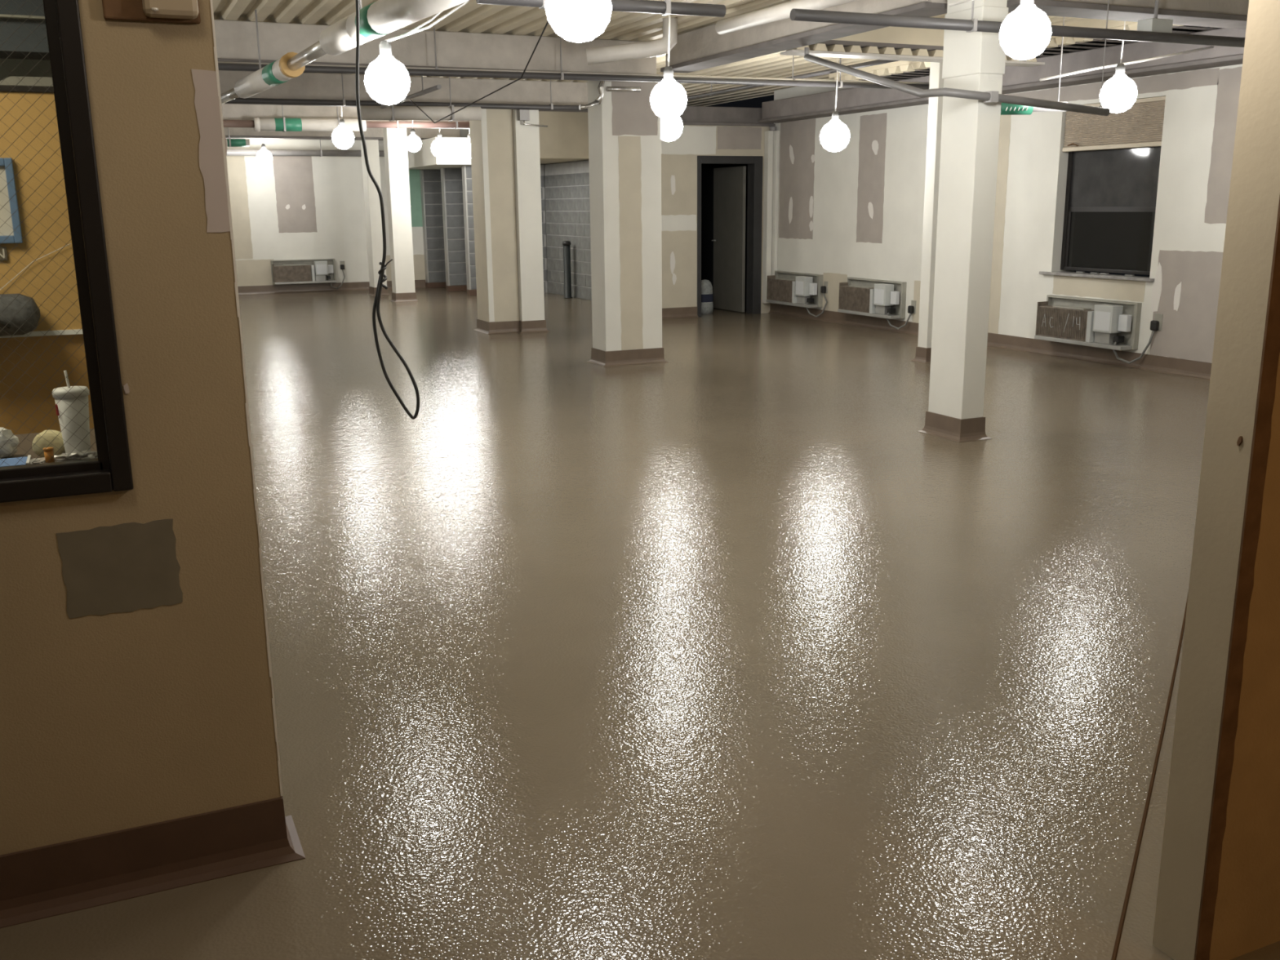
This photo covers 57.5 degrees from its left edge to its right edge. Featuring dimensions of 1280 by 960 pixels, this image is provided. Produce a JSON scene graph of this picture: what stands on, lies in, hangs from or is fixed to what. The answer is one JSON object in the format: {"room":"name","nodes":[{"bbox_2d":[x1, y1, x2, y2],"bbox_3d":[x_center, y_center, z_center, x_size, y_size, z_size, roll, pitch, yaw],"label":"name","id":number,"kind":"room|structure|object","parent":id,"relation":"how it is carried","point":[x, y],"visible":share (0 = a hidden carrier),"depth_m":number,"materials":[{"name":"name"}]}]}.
{"room":"unfinished renovation room","nodes":[
{"label":"unfinished renovation room","id":0,"kind":"room"},
{"bbox_2d":[0,0,283,854],"bbox_3d":[-2.594,-0.375,1.748,3.766,2.980,0.133,-7,15,-24],"label":"wall","id":1,"kind":"structure","parent":0,"point":[136,686],"depth_m":2.50,"materials":[{"name":"beige paint"}]},
{"bbox_2d":[0,0,133,502],"bbox_3d":[-1.704,-0.536,2.117,1.316,1.255,0.152,-7,15,-24],"label":"window","id":2,"kind":"structure","parent":1,"relation":"in","point":[64,431],"depth_m":2.36,"materials":[{"name":"clear glass"}]},
{"bbox_2d":[123,382,129,393],"bbox_3d":[-1.070,-0.191,2.431,0.010,0.022,0.003,-7,15,-24],"label":"light","id":3,"kind":"object","parent":1,"relation":"attached to","point":[126,385],"depth_m":2.43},
{"bbox_2d":[102,0,200,23],"bbox_3d":[-0.956,-0.985,2.272,0.178,0.168,0.056,-7,15,-24],"label":"wall box","id":4,"kind":"object","parent":1,"relation":"attached to","point":[185,11],"visible":1,"depth_m":2.28,"materials":[{"name":"beige plastic"}]},
{"bbox_2d":[0,795,305,928],"bbox_3d":[-2.541,0.999,2.092,3.741,0.147,0.220,-7,15,-24],"label":"baseboard","id":5,"kind":"structure","parent":1,"relation":"attached to","point":[48,881],"depth_m":2.63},
{"bbox_2d":[226,138,425,286],"bbox_3d":[-7.946,-4.698,20.235,9.800,3.000,0.205,-7,15,-24],"label":"wall","id":6,"kind":"structure","parent":0,"point":[289,207],"depth_m":20.96,"materials":[{"name":"beige paint"}]},
{"bbox_2d":[271,258,345,288],"bbox_3d":[-5.986,-3.722,21.160,1.305,0.545,0.195,-7,15,-24],"label":"heating unit","id":7,"kind":"object","parent":6,"relation":"attached to","point":[313,270],"visible":1,"depth_m":21.06,"materials":[{"name":"grey metal"}]},
{"bbox_2d":[273,280,336,284],"bbox_3d":[-6.059,-3.580,21.127,1.085,0.035,0.139,-7,15,-24],"label":"tray","id":8,"kind":"object","parent":7,"relation":"on","point":[275,282],"depth_m":21.03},
{"bbox_2d":[237,280,425,294],"bbox_3d":[-7.945,-3.279,20.429,9.660,0.150,0.045,-7,15,-24],"label":"baseboard","id":9,"kind":"structure","parent":6,"relation":"attached to","point":[360,286],"depth_m":21.29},
{"bbox_2d":[458,128,469,168],"bbox_3d":[-3.034,-4.924,21.078,0.140,2.950,2.700,-7,15,-24],"label":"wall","id":10,"kind":"structure","parent":0,"point":[464,132],"depth_m":20.79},
{"bbox_2d":[540,164,547,293],"bbox_3d":[-2.053,-4.339,20.229,0.840,2.180,0.159,-7,15,-24],"label":"wall","id":11,"kind":"structure","parent":0,"point":[542,170],"depth_m":20.31,"materials":[{"name":"concrete"}]},
{"bbox_2d":[538,111,588,164],"bbox_3d":[-1.613,-5.524,18.812,1.250,0.750,2.550,-7,15,-24],"label":"wall alcove header","id":12,"kind":"structure","parent":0,"point":[565,139],"depth_m":17.67,"materials":[{"name":"beige paint"}]},
{"bbox_2d":[407,137,471,169],"bbox_3d":[-3.516,-5.705,20.446,0.840,0.430,2.700,-7,15,-24],"label":"soffit","id":13,"kind":"object","parent":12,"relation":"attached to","point":[424,158],"depth_m":19.36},
{"bbox_2d":[0,280,1279,959],"bbox_3d":[-1.594,-0.802,10.238,12.900,0.124,25.400,-7,15,-24],"label":"floor","id":14,"kind":"structure","parent":0,"point":[712,651],"depth_m":4.04,"materials":[{"name":"brown"}]},
{"bbox_2d":[360,139,391,296],"bbox_3d":[-4.605,-4.527,20.208,0.310,2.610,0.490,-7,15,-24],"label":"column","id":15,"kind":"structure","parent":14,"relation":"on","point":[371,199],"depth_m":20.05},
{"bbox_2d":[382,128,418,302],"bbox_3d":[-3.871,-4.364,18.745,0.405,2.950,0.360,-7,15,-24],"label":"column","id":16,"kind":"structure","parent":14,"relation":"on","point":[396,155],"depth_m":18.66,"materials":[{"name":"paint"}]},
{"bbox_2d":[419,169,446,288],"bbox_3d":[-3.798,-4.719,21.961,0.562,2.160,0.164,-7,15,-24],"label":"wall","id":17,"kind":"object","parent":14,"relation":"on","point":[430,180],"visible":0.64,"depth_m":21.86,"materials":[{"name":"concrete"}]},
{"bbox_2d":[440,168,466,291],"bbox_3d":[-3.300,-4.501,21.015,0.462,2.160,0.164,-7,15,-24],"label":"wall","id":18,"kind":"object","parent":14,"relation":"on","point":[451,178],"visible":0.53,"depth_m":20.93,"materials":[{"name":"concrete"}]},
{"bbox_2d":[461,165,476,295],"bbox_3d":[-2.783,-4.257,19.959,0.422,2.160,0.164,-7,15,-24],"label":"wall","id":19,"kind":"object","parent":14,"relation":"on","point":[466,170],"visible":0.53,"depth_m":19.85,"materials":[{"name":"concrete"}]},
{"bbox_2d":[469,108,548,334],"bbox_3d":[-1.597,-3.112,14.063,0.765,2.620,0.660,-7,15,-24],"label":"column","id":20,"kind":"structure","parent":14,"relation":"on","point":[505,159],"depth_m":13.87,"materials":[{"name":"beige paint"}]},
{"bbox_2d":[517,109,547,127],"bbox_3d":[-1.248,-4.213,13.602,0.351,0.192,0.083,-7,15,-24],"label":"junction box","id":21,"kind":"object","parent":20,"relation":"attached to","point":[523,115],"visible":1,"depth_m":13.52,"materials":[{"name":"silver metal"}]},
{"bbox_2d":[562,240,572,297],"bbox_3d":[-1.198,-3.467,19.218,0.150,0.929,0.150,-7,15,-24],"label":"bollard","id":22,"kind":"object","parent":14,"relation":"on","point":[566,244],"visible":1,"depth_m":19.17,"materials":[{"name":"black plastic"}]},
{"bbox_2d":[587,80,668,366],"bbox_3d":[-0.136,-2.429,11.109,0.685,2.620,0.430,-7,15,-24],"label":"column","id":23,"kind":"structure","parent":14,"relation":"on","point":[624,131],"depth_m":10.96,"materials":[{"name":"beige paint"}]},
{"bbox_2d":[578,80,640,110],"bbox_3d":[-0.273,-3.484,10.551,0.602,0.280,0.066,-7,15,-24],"label":"conduit","id":24,"kind":"object","parent":23,"relation":"attached to","point":[597,101],"visible":0.93,"depth_m":10.51,"materials":[{"name":"grey"}]},
{"bbox_2d":[701,279,713,313],"bbox_3d":[0.908,-2.570,16.328,0.252,0.469,0.196,-7,15,-24],"label":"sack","id":25,"kind":"object","parent":14,"relation":"on","point":[707,295],"visible":0.7,"depth_m":16.25,"materials":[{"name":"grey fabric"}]},
{"bbox_2d":[911,62,943,363],"bbox_3d":[2.815,-2.584,10.910,0.375,2.950,0.230,-7,15,-24],"label":"column","id":26,"kind":"structure","parent":14,"relation":"on","point":[923,349],"depth_m":10.86,"materials":[{"name":"paint"}]},
{"bbox_2d":[917,0,1008,442],"bbox_3d":[2.052,-1.732,7.340,0.268,2.950,0.425,-7,15,-24],"label":"column","id":27,"kind":"structure","parent":14,"relation":"on","point":[975,61],"depth_m":7.29,"materials":[{"name":"paint"}]},
{"bbox_2d":[804,0,1110,115],"bbox_3d":[1.861,-2.927,8.034,1.345,0.938,2.365,-7,15,-24],"label":"conduit","id":28,"kind":"object","parent":27,"relation":"attached to","point":[992,96],"visible":0.98,"depth_m":7.18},
{"bbox_2d":[544,160,747,309],"bbox_3d":[0.124,-4.045,18.192,1.418,2.500,5.400,-7,15,-24],"label":"wall","id":29,"kind":"structure","parent":0,"point":[567,206],"depth_m":19.04,"materials":[{"name":"concrete"}]},
{"bbox_2d":[212,0,1094,106],"bbox_3d":[-2.934,-4.309,11.732,12.400,0.150,20.000,-7,15,-24],"label":"ceiling","id":30,"kind":"structure","parent":0,"point":[472,17],"depth_m":9.60,"materials":[{"name":"metal"}]},
{"bbox_2d":[226,127,249,146],"bbox_3d":[-6.902,-5.579,18.662,1.220,0.484,0.130,-7,15,-24],"label":"insulated pipe","id":31,"kind":"object","parent":30,"relation":"hanging from","point":[230,142],"visible":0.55,"depth_m":18.83,"materials":[{"name":"green"}]},
{"bbox_2d":[222,120,254,128],"bbox_3d":[-7.728,-4.667,14.650,5.500,0.394,0.108,-7,15,-24],"label":"pipe","id":32,"kind":"object","parent":30,"relation":"hanging from","point":[227,123],"visible":0.22,"depth_m":15.68,"materials":[{"name":"brown"}]},
{"bbox_2d":[256,138,272,165],"bbox_3d":[-6.298,-5.645,19.494,0.260,0.750,0.260,-7,15,-24],"label":"light bulb","id":33,"kind":"object","parent":30,"relation":"hanging from","point":[264,157],"visible":0.95,"depth_m":19.47,"materials":[{"name":"white"}]},
{"bbox_2d":[226,140,384,156],"bbox_3d":[-8.248,-5.694,19.415,8.600,0.578,0.119,-7,15,-24],"label":"pipe","id":34,"kind":"object","parent":30,"relation":"hanging from","point":[320,153],"visible":0.23,"depth_m":20.45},
{"bbox_2d":[253,105,366,132],"bbox_3d":[-4.543,-5.014,16.062,1.501,0.436,0.184,-7,15,-24],"label":"insulated pipe","id":35,"kind":"object","parent":30,"relation":"hanging from","point":[277,124],"visible":0.91,"depth_m":15.99,"materials":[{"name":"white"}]},
{"bbox_2d":[223,127,460,140],"bbox_3d":[-7.512,-5.644,18.632,9.500,0.330,0.280,-7,15,-24],"label":"ceiling beam","id":36,"kind":"structure","parent":30,"relation":"attached to","point":[234,132],"depth_m":19.50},
{"bbox_2d":[331,106,354,149],"bbox_3d":[-3.733,-4.522,14.604,0.280,0.740,0.280,-7,15,-24],"label":"light bulb","id":37,"kind":"object","parent":30,"relation":"hanging from","point":[343,137],"visible":0.94,"depth_m":14.57,"materials":[{"name":"white"}]},
{"bbox_2d":[220,0,467,104],"bbox_3d":[-2.295,-2.995,7.735,0.203,0.582,6.265,-8,15,-27],"label":"insulated pipe","id":38,"kind":"object","parent":30,"relation":"hanging from","point":[378,19],"visible":0.96,"depth_m":6.44,"materials":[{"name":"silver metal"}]},
{"bbox_2d":[221,103,469,128],"bbox_3d":[-6.122,-4.958,15.668,9.500,0.330,0.290,-7,15,-24],"label":"ceiling beam","id":39,"kind":"structure","parent":30,"relation":"attached to","point":[229,111],"depth_m":16.13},
{"bbox_2d":[355,0,419,419],"bbox_3d":[-1.062,-1.406,4.800,0.193,2.350,0.037,-1,13,0],"label":"hanging cable","id":40,"kind":"object","parent":30,"relation":"hanging from","point":[378,293],"visible":1,"depth_m":4.92,"materials":[{"name":"black plastic"}]},
{"bbox_2d":[218,70,587,112],"bbox_3d":[-4.668,-4.241,12.566,9.500,0.330,0.290,-7,15,-24],"label":"ceiling beam","id":41,"kind":"structure","parent":30,"relation":"attached to","point":[307,86],"depth_m":13.51,"materials":[{"name":"metal"}]},
{"bbox_2d":[224,73,587,110],"bbox_3d":[-4.314,-4.117,12.168,9.600,0.394,0.065,-7,15,-24],"label":"pipe","id":42,"kind":"object","parent":30,"relation":"hanging from","point":[237,100],"visible":0.45,"depth_m":12.82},
{"bbox_2d":[380,75,441,109],"bbox_3d":[-2.255,-3.909,11.297,0.039,0.442,2.300,-7,15,-24],"label":"conduit","id":43,"kind":"object","parent":30,"relation":"hanging from","point":[422,92],"visible":0.6,"depth_m":10.86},
{"bbox_2d":[404,120,422,151],"bbox_3d":[-3.164,-4.926,16.221,0.230,0.710,0.230,-7,15,-24],"label":"light bulb","id":44,"kind":"object","parent":30,"relation":"hanging from","point":[413,143],"visible":0.97,"depth_m":16.21,"materials":[{"name":"white"}]},
{"bbox_2d":[364,0,469,105],"bbox_3d":[-1.042,-2.388,5.809,0.247,0.908,1.500,-9,16,-32],"label":"light bulb","id":45,"kind":"object","parent":30,"relation":"hanging from","point":[387,81],"visible":0.98,"depth_m":6.31,"materials":[{"name":"white"}]},
{"bbox_2d":[378,40,391,55],"bbox_3d":[-1.387,-2.353,6.354,0.068,0.080,0.068,-7,15,-24],"label":"socket","id":46,"kind":"object","parent":45,"relation":"attached to","point":[385,47],"depth_m":6.33,"materials":[{"name":"grey"}]},
{"bbox_2d":[365,120,469,128],"bbox_3d":[-3.057,-5.221,16.711,1.731,0.364,0.097,-7,15,-24],"label":"pipe","id":47,"kind":"object","parent":30,"relation":"hanging from","point":[397,124],"visible":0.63,"depth_m":16.66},
{"bbox_2d":[360,76,482,121],"bbox_3d":[-2.395,-4.199,12.744,1.332,0.541,0.162,-7,15,-24],"label":"air duct","id":48,"kind":"object","parent":30,"relation":"hanging from","point":[393,113],"visible":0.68,"depth_m":12.73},
{"bbox_2d":[213,19,656,74],"bbox_3d":[-3.693,-3.446,9.161,8.370,0.330,0.300,-7,15,-24],"label":"ceiling beam","id":49,"kind":"structure","parent":30,"relation":"attached to","point":[236,40],"depth_m":9.93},
{"bbox_2d":[431,128,449,157],"bbox_3d":[-3.043,-5.266,17.700,0.280,0.730,0.280,-7,15,-24],"label":"light bulb","id":50,"kind":"object","parent":30,"relation":"hanging from","point":[440,148],"visible":0.95,"depth_m":17.66,"materials":[{"name":"white"}]},
{"bbox_2d":[461,129,471,158],"bbox_3d":[-2.641,-5.356,18.059,0.280,0.730,0.280,-7,15,-24],"label":"light bulb","id":51,"kind":"object","parent":30,"relation":"hanging from","point":[465,147],"visible":0.56,"depth_m":18.02,"materials":[{"name":"white"}]},
{"bbox_2d":[405,21,548,123],"bbox_3d":[-1.585,-3.642,10.588,0.067,0.661,4.386,-7,15,-25],"label":"wire","id":52,"kind":"object","parent":30,"relation":"hanging from","point":[545,26],"visible":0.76,"depth_m":9.88,"materials":[{"name":"black"}]},
{"bbox_2d":[217,35,928,89],"bbox_3d":[-2.008,-3.515,9.597,11.600,0.431,0.058,-7,15,-24],"label":"pipe","id":53,"kind":"object","parent":30,"relation":"hanging from","point":[221,66],"visible":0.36,"depth_m":10.24,"materials":[{"name":"metal"}]},
{"bbox_2d":[217,27,929,84],"bbox_3d":[-0.123,-3.778,10.487,7.000,0.369,0.043,-7,15,-24],"label":"conduit","id":54,"kind":"object","parent":30,"relation":"hanging from","point":[435,68],"visible":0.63,"depth_m":10.39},
{"bbox_2d":[545,0,612,42],"bbox_3d":[-0.258,-2.215,4.794,0.280,0.790,0.280,-7,15,-24],"label":"light bulb","id":55,"kind":"object","parent":30,"relation":"hanging from","point":[574,20],"visible":1,"depth_m":4.77,"materials":[{"name":"white"}]},
{"bbox_2d":[475,0,725,17],"bbox_3d":[-0.171,-2.577,5.733,1.320,0.518,0.065,-7,15,-24],"label":"pipe","id":56,"kind":"object","parent":30,"relation":"hanging from","point":[665,7],"visible":0.82,"depth_m":5.87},
{"bbox_2d":[586,17,677,64],"bbox_3d":[-0.066,-3.538,9.417,0.743,0.345,0.131,-1,13,-2],"label":"insulated pipe","id":57,"kind":"object","parent":30,"relation":"hanging from","point":[660,46],"visible":0.94,"depth_m":9.38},
{"bbox_2d":[649,14,687,119],"bbox_3d":[0.186,-2.837,7.657,0.250,0.905,0.250,-7,15,-24],"label":"light bulb","id":58,"kind":"object","parent":30,"relation":"hanging from","point":[668,99],"visible":1,"depth_m":7.65,"materials":[{"name":"white"}]},
{"bbox_2d":[663,66,673,78],"bbox_3d":[0.188,-2.686,7.692,0.068,0.080,0.068,-7,15,-24],"label":"socket","id":59,"kind":"object","parent":58,"relation":"attached to","point":[668,71],"depth_m":7.67,"materials":[{"name":"grey"}]},
{"bbox_2d":[661,115,683,142],"bbox_3d":[0.284,-3.796,11.576,0.290,0.845,0.290,-7,15,-24],"label":"light bulb","id":60,"kind":"object","parent":30,"relation":"hanging from","point":[671,129],"visible":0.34,"depth_m":11.54,"materials":[{"name":"white"}]},
{"bbox_2d":[715,0,857,34],"bbox_3d":[1.001,-3.239,7.872,0.097,0.238,1.851,-7,15,-25],"label":"insulated pipe","id":61,"kind":"object","parent":30,"relation":"hanging from","point":[780,11],"visible":0.91,"depth_m":8.03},
{"bbox_2d":[686,57,899,99],"bbox_3d":[1.384,-4.334,12.453,0.042,0.224,5.300,-7,15,-24],"label":"conduit","id":62,"kind":"object","parent":30,"relation":"hanging from","point":[876,62],"visible":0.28,"depth_m":11.82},
{"bbox_2d":[660,0,947,72],"bbox_3d":[1.094,-3.454,8.887,0.280,0.290,3.780,-7,15,-24],"label":"ceiling beam","id":63,"kind":"structure","parent":30,"relation":"attached to","point":[702,48],"depth_m":8.89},
{"bbox_2d":[819,57,849,151],"bbox_3d":[1.876,-3.648,11.172,0.290,0.980,0.290,-7,15,-24],"label":"light bulb","id":64,"kind":"object","parent":30,"relation":"hanging from","point":[834,136],"visible":0.98,"depth_m":11.16,"materials":[{"name":"white"}]},
{"bbox_2d":[831,111,839,119],"bbox_3d":[1.877,-3.501,11.207,0.068,0.080,0.068,-7,15,-24],"label":"socket","id":65,"kind":"object","parent":64,"relation":"attached to","point":[835,115],"depth_m":11.18,"materials":[{"name":"grey"}]},
{"bbox_2d":[808,26,1042,57],"bbox_3d":[2.309,-3.686,9.685,2.560,0.230,0.160,-7,15,-24],"label":"ceiling beam","id":66,"kind":"structure","parent":30,"relation":"attached to","point":[897,37],"depth_m":9.52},
{"bbox_2d":[779,43,1044,66],"bbox_3d":[2.316,-3.534,9.707,2.560,0.073,0.190,-7,15,-24],"label":"deck closure","id":67,"kind":"object","parent":66,"relation":"attached to","point":[820,50],"visible":0.66,"depth_m":9.48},
{"bbox_2d":[948,0,973,6],"bbox_3d":[2.257,-2.576,5.601,1.467,0.525,0.274,-1,13,-2],"label":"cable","id":68,"kind":"object","parent":30,"relation":"hanging from","point":[961,2],"visible":1,"depth_m":5.72,"materials":[{"name":"white plastic"}]},
{"bbox_2d":[790,0,1244,47],"bbox_3d":[2.995,-2.949,7.130,4.800,0.505,0.065,-7,15,-24],"label":"pipe","id":69,"kind":"object","parent":30,"relation":"hanging from","point":[798,15],"visible":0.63,"depth_m":6.69,"materials":[{"name":"metal"}]},
{"bbox_2d":[828,18,1220,80],"bbox_3d":[3.627,-4.021,10.868,0.780,0.150,5.500,-7,15,-24],"label":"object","id":70,"kind":"structure","parent":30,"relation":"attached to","point":[901,69],"depth_m":10.23,"materials":[{"name":"metal"}]},
{"bbox_2d":[999,0,1051,60],"bbox_3d":[1.901,-2.461,5.704,0.250,0.775,0.250,-7,15,-24],"label":"light bulb","id":71,"kind":"object","parent":30,"relation":"hanging from","point":[1025,33],"visible":1,"depth_m":5.68,"materials":[{"name":"white"}]},
{"bbox_2d":[1020,0,1034,4],"bbox_3d":[1.902,-2.373,5.724,0.068,0.080,0.068,-7,15,-24],"label":"socket","id":72,"kind":"object","parent":71,"relation":"attached to","point":[1022,2],"depth_m":5.71,"materials":[{"name":"grey"}]},
{"bbox_2d":[1000,17,1067,115],"bbox_3d":[2.825,-3.158,8.716,0.779,0.824,0.119,-1,13,0],"label":"insulated pipe","id":73,"kind":"object","parent":30,"relation":"hanging from","point":[1006,108],"visible":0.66,"depth_m":8.76,"materials":[{"name":"green"}]},
{"bbox_2d":[1099,21,1137,113],"bbox_3d":[3.481,-3.090,8.431,0.260,0.840,0.260,-7,15,-24],"label":"light bulb","id":74,"kind":"object","parent":30,"relation":"hanging from","point":[1119,93],"visible":0.94,"depth_m":8.42,"materials":[{"name":"white"}]},
{"bbox_2d":[1115,62,1125,74],"bbox_3d":[3.482,-2.980,8.457,0.068,0.080,0.068,-7,15,-24],"label":"socket","id":75,"kind":"object","parent":74,"relation":"attached to","point":[1120,68],"depth_m":8.43,"materials":[{"name":"grey"}]},
{"bbox_2d":[1006,0,1248,29],"bbox_3d":[3.583,-3.182,7.668,3.050,0.310,0.300,-7,15,-24],"label":"ceiling beam","id":76,"kind":"structure","parent":30,"relation":"attached to","point":[1225,14],"depth_m":7.50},
{"bbox_2d":[1137,0,1173,32],"bbox_3d":[3.260,-3.028,7.355,0.180,0.460,0.120,-7,15,-24],"label":"junction box","id":77,"kind":"object","parent":30,"relation":"attached to","point":[1152,24],"visible":0.59,"depth_m":7.35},
{"bbox_2d":[661,124,770,313],"bbox_3d":[0.910,-3.471,15.729,1.930,2.500,0.153,-7,15,-24],"label":"wall","id":78,"kind":"structure","parent":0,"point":[678,156],"depth_m":15.50,"materials":[{"name":"beige paint"}]},
{"bbox_2d":[670,251,675,274],"bbox_3d":[0.437,-2.892,15.556,0.077,0.310,0.003,-7,15,-24],"label":"plaster patch","id":79,"kind":"object","parent":78,"relation":"on","point":[672,253],"depth_m":15.55,"materials":[{"name":"white"}]},
{"bbox_2d":[671,174,675,195],"bbox_3d":[0.435,-3.877,15.328,0.070,0.257,0.003,-7,15,-24],"label":"plaster patch","id":80,"kind":"object","parent":78,"relation":"attached to","point":[673,176],"depth_m":15.33,"materials":[{"name":"white"}]},
{"bbox_2d":[662,306,698,319],"bbox_3d":[0.435,-2.243,15.682,0.770,0.140,0.045,-7,15,-24],"label":"baseboard","id":81,"kind":"structure","parent":78,"relation":"attached to","point":[682,312],"depth_m":15.73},
{"bbox_2d":[679,106,775,126],"bbox_3d":[0.889,-4.808,15.428,1.930,0.240,0.280,-7,15,-24],"label":"ceiling beam","id":82,"kind":"structure","parent":78,"relation":"on","point":[691,115],"depth_m":15.41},
{"bbox_2d":[697,155,763,316],"bbox_3d":[1.001,-3.406,16.285,0.990,2.115,1.070,-7,15,-24],"label":"door","id":83,"kind":"structure","parent":78,"relation":"attached to","point":[729,183],"depth_m":16.20,"materials":[{"name":"grey metal"}]},
{"bbox_2d":[773,27,1242,363],"bbox_3d":[4.608,-2.504,10.381,0.305,3.000,12.800,-7,15,-24],"label":"wall","id":84,"kind":"structure","parent":0,"point":[857,210],"depth_m":11.67,"materials":[{"name":"paint"}]},
{"bbox_2d":[762,126,779,303],"bbox_3d":[1.786,-3.598,15.928,0.140,2.353,0.165,-7,15,-24],"label":"chase","id":85,"kind":"object","parent":84,"relation":"attached to","point":[771,140],"visible":0.88,"depth_m":15.87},
{"bbox_2d":[788,196,792,223],"bbox_3d":[2.011,-3.604,15.593,0.003,0.354,0.100,-7,15,-24],"label":"plaster patch","id":86,"kind":"object","parent":84,"relation":"attached to","point":[790,198],"depth_m":15.59,"materials":[{"name":"white"}]},
{"bbox_2d":[789,145,794,164],"bbox_3d":[2.007,-4.303,15.420,0.003,0.254,0.129,-7,15,-24],"label":"plaster patch","id":87,"kind":"object","parent":84,"relation":"attached to","point":[791,147],"depth_m":15.42,"materials":[{"name":"white"}]},
{"bbox_2d":[765,271,827,317],"bbox_3d":[2.082,-2.470,15.496,0.195,0.545,1.290,-7,15,-24],"label":"heating unit","id":88,"kind":"object","parent":84,"relation":"attached to","point":[804,290],"visible":1,"depth_m":15.36,"materials":[{"name":"grey metal"}]},
{"bbox_2d":[765,299,817,307],"bbox_3d":[2.022,-2.359,15.592,0.139,0.035,1.085,-7,15,-24],"label":"tray","id":89,"kind":"object","parent":88,"relation":"on","point":[800,303],"depth_m":15.37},
{"bbox_2d":[808,195,813,217],"bbox_3d":[2.222,-3.543,15.133,0.003,0.281,0.090,-7,15,-24],"label":"plaster patch","id":90,"kind":"object","parent":84,"relation":"attached to","point":[811,197],"depth_m":15.13,"materials":[{"name":"white"}]},
{"bbox_2d":[867,201,873,218],"bbox_3d":[2.766,-3.230,13.984,0.003,0.199,0.114,-7,15,-24],"label":"plaster patch","id":91,"kind":"object","parent":84,"relation":"attached to","point":[870,204],"depth_m":13.98,"materials":[{"name":"white"}]},
{"bbox_2d":[871,140,878,155],"bbox_3d":[2.777,-3.926,13.778,0.003,0.168,0.134,-7,15,-24],"label":"plaster patch","id":92,"kind":"object","parent":84,"relation":"attached to","point":[874,143],"depth_m":13.78,"materials":[{"name":"white"}]},
{"bbox_2d":[837,277,915,329],"bbox_3d":[2.810,-2.111,13.943,0.195,0.545,1.315,-7,15,-24],"label":"heating unit","id":93,"kind":"object","parent":84,"relation":"attached to","point":[883,299],"visible":1,"depth_m":13.83,"materials":[{"name":"grey metal"}]},
{"bbox_2d":[837,309,900,319],"bbox_3d":[2.744,-2.002,14.050,0.139,0.035,1.085,-7,15,-24],"label":"tray","id":94,"kind":"object","parent":93,"relation":"on","point":[886,314],"depth_m":13.86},
{"bbox_2d":[911,300,915,313],"bbox_3d":[3.150,-1.993,13.436,0.008,0.150,0.085,-7,15,-24],"label":"outlet","id":95,"kind":"object","parent":84,"relation":"attached to","point":[913,302],"depth_m":13.42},
{"bbox_2d":[768,302,1211,380],"bbox_3d":[4.447,-1.105,10.686,0.045,0.140,12.700,-7,15,-24],"label":"baseboard","id":96,"kind":"structure","parent":84,"relation":"attached to","point":[1166,365],"depth_m":11.55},
{"bbox_2d":[758,27,1245,123],"bbox_3d":[3.561,-3.989,11.623,0.320,0.260,8.880,-7,15,-24],"label":"ceiling beam","id":97,"kind":"structure","parent":84,"relation":"attached to","point":[1015,79],"depth_m":10.76,"materials":[{"name":"metal"}]},
{"bbox_2d":[1039,45,1213,81],"bbox_3d":[3.730,-3.185,8.913,1.723,0.318,0.044,-6,14,-23],"label":"cable","id":98,"kind":"object","parent":97,"relation":"attached to","point":[1211,46],"visible":0.84,"depth_m":8.91,"materials":[{"name":"white plastic"}]},
{"bbox_2d":[1034,294,1163,364],"bbox_3d":[4.241,-1.405,10.889,0.195,0.545,1.365,-7,15,-24],"label":"heating unit","id":99,"kind":"object","parent":84,"relation":"attached to","point":[1114,325],"visible":1,"depth_m":10.82,"materials":[{"name":"grey metal"}]},
{"bbox_2d":[1034,335,1131,350],"bbox_3d":[4.165,-1.301,11.019,0.139,0.035,1.085,-7,15,-24],"label":"tray","id":100,"kind":"object","parent":99,"relation":"on","point":[1092,342],"depth_m":10.86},
{"bbox_2d":[1039,141,1161,281],"bbox_3d":[4.327,-2.671,10.786,0.235,1.575,1.380,-7,15,-24],"label":"window","id":101,"kind":"structure","parent":84,"relation":"in","point":[1111,194],"depth_m":10.85,"materials":[{"name":"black glass"}]},
{"bbox_2d":[1062,96,1165,151],"bbox_3d":[4.301,-3.225,10.612,0.076,0.413,1.190,-7,15,-24],"label":"window blind","id":102,"kind":"object","parent":84,"relation":"attached to","point":[1140,126],"visible":0.82,"depth_m":10.55,"materials":[{"name":"beige"}]},
{"bbox_2d":[1151,262,1162,311],"bbox_3d":[4.568,-1.702,10.305,0.003,0.436,0.102,-7,15,-24],"label":"plaster patch","id":103,"kind":"object","parent":84,"relation":"attached to","point":[1156,267],"depth_m":10.31,"materials":[{"name":"white"}]},
{"bbox_2d":[1154,313,1163,331],"bbox_3d":[4.590,-1.398,10.333,0.008,0.150,0.085,-7,15,-24],"label":"outlet","id":104,"kind":"object","parent":84,"relation":"attached to","point":[1158,317],"depth_m":10.31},
{"bbox_2d":[1173,282,1181,311],"bbox_3d":[4.662,-1.594,10.122,0.003,0.257,0.066,-7,15,-24],"label":"plaster patch","id":105,"kind":"object","parent":84,"relation":"attached to","point":[1177,286],"depth_m":10.12,"materials":[{"name":"white"}]},
{"bbox_2d":[1151,0,1279,959],"bbox_3d":[2.065,-0.468,2.493,2.203,2.720,0.104,-7,15,-24],"label":"door frame","id":106,"kind":"structure","parent":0,"point":[1218,898],"depth_m":2.18,"materials":[{"name":"paint"}]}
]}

